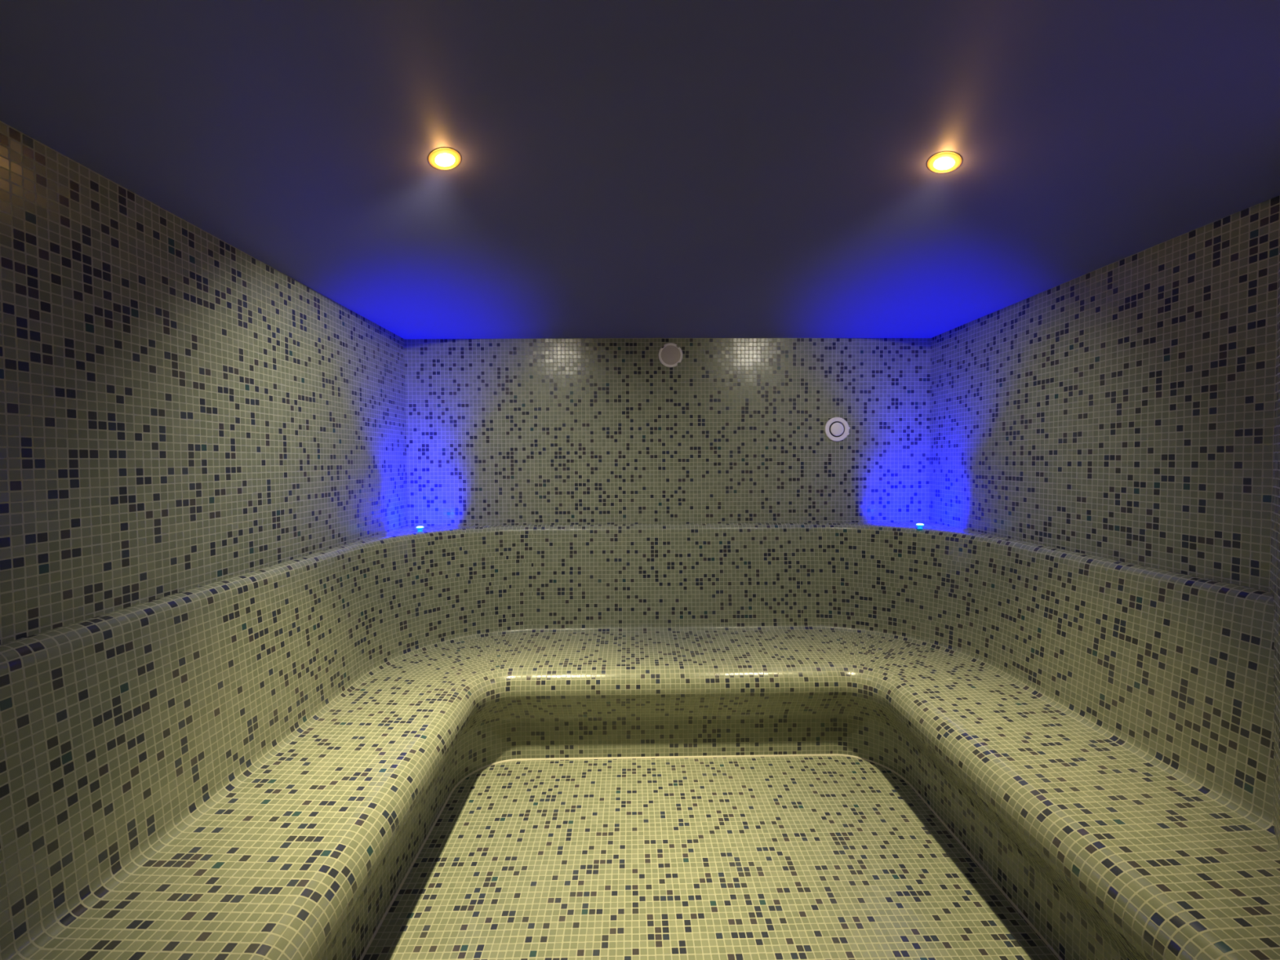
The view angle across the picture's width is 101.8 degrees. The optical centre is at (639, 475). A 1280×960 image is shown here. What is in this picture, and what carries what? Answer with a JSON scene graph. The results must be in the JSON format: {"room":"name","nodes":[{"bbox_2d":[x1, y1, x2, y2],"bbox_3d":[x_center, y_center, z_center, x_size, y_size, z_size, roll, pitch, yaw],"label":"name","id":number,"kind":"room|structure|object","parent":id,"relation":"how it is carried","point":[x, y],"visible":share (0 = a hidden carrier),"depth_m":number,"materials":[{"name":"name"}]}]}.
{"room":"spa","nodes":[
{"label":"spa","id":0,"kind":"room"},
{"bbox_2d":[0,120,408,644],"bbox_3d":[-1.425,0.351,1.375,0.120,2.237,3.497,0,2,-1],"label":"wall","id":1,"kind":"structure","parent":0,"point":[180,411],"depth_m":1.47,"materials":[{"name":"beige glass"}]},
{"bbox_2d":[0,0,1279,339],"bbox_3d":[0.208,-0.989,1.365,3.305,0.439,3.641,0,2,-1],"label":"ceiling","id":2,"kind":"structure","parent":0,"point":[627,168],"depth_m":1.53,"materials":[{"name":"paint"}]},
{"bbox_2d":[427,146,461,169],"bbox_3d":[-0.630,-1.024,1.676,0.105,0.039,0.106,0,2,17],"label":"recessed light","id":3,"kind":"object","parent":2,"relation":"in","point":[444,157],"visible":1,"depth_m":1.67,"materials":[{"name":"gold metal"}]},
{"bbox_2d":[926,151,962,173],"bbox_3d":[1.009,-1.038,1.720,0.105,0.039,0.107,-1,2,-15],"label":"recessed light","id":4,"kind":"object","parent":2,"relation":"in","point":[944,162],"visible":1,"depth_m":1.71,"materials":[{"name":"gold metal"}]},
{"bbox_2d":[404,337,930,525],"bbox_3d":[0.185,0.291,3.209,3.401,2.237,0.120,0,2,-1],"label":"wall","id":5,"kind":"structure","parent":0,"point":[576,431],"depth_m":3.13,"materials":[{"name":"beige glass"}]},
{"bbox_2d":[658,342,682,367],"bbox_3d":[0.185,-0.720,3.118,0.145,0.145,0.008,0,2,-1],"label":"wall speaker","id":6,"kind":"object","parent":5,"relation":"attached to","point":[670,355],"visible":1,"depth_m":3.12,"materials":[{"name":"white plastic"}]},
{"bbox_2d":[661,345,679,364],"bbox_3d":[0.185,-0.719,3.117,0.117,0.117,0.002,0,2,-1],"label":"grille","id":7,"kind":"object","parent":6,"relation":"attached to","point":[670,354],"depth_m":3.12,"materials":[{"name":"beige"}]},
{"bbox_2d":[824,417,849,441],"bbox_3d":[1.196,-0.277,3.143,0.153,0.146,0.016,0,2,-1],"label":"valve","id":8,"kind":"object","parent":5,"relation":"attached to","point":[837,428],"visible":1,"depth_m":3.14,"materials":[{"name":"white plastic"}]},
{"bbox_2d":[362,755,1058,959],"bbox_3d":[0.222,1.495,1.434,3.401,0.072,3.737,0,2,-1],"label":"floor","id":9,"kind":"structure","parent":0,"point":[794,857],"depth_m":1.90,"materials":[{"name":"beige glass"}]},
{"bbox_2d":[0,521,1279,959],"bbox_3d":[0.218,0.902,1.420,3.161,1.117,3.492,0,2,-1],"label":"tiled bench","id":10,"kind":"object","parent":9,"relation":"on","point":[258,764],"visible":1,"depth_m":1.79,"materials":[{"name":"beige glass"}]},
{"bbox_2d":[416,525,423,531],"bbox_3d":[-1.214,0.296,2.872,0.040,0.029,0.040,0,2,-1],"label":"uplight","id":11,"kind":"object","parent":10,"relation":"on","point":[420,528],"visible":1,"depth_m":2.86,"materials":[{"name":"blue"}]},
{"bbox_2d":[915,523,924,528],"bbox_3d":[1.544,0.281,2.864,0.040,0.029,0.040,0,2,-1],"label":"uplight","id":12,"kind":"object","parent":10,"relation":"on","point":[920,526],"visible":1,"depth_m":2.85,"materials":[{"name":"blue"}]},
{"bbox_2d":[928,195,1279,591],"bbox_3d":[1.841,0.306,2.329,0.120,2.237,1.694,0,2,-1],"label":"wall","id":13,"kind":"structure","parent":0,"point":[1122,410],"depth_m":1.88,"materials":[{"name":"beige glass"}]},
{"bbox_2d":[1269,227,1279,848],"bbox_3d":[0.952,0.361,0.524,0.120,2.237,2.549,1,2,44],"label":"wall","id":14,"kind":"structure","parent":0,"point":[1274,581],"depth_m":1.41,"materials":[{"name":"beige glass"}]}
]}

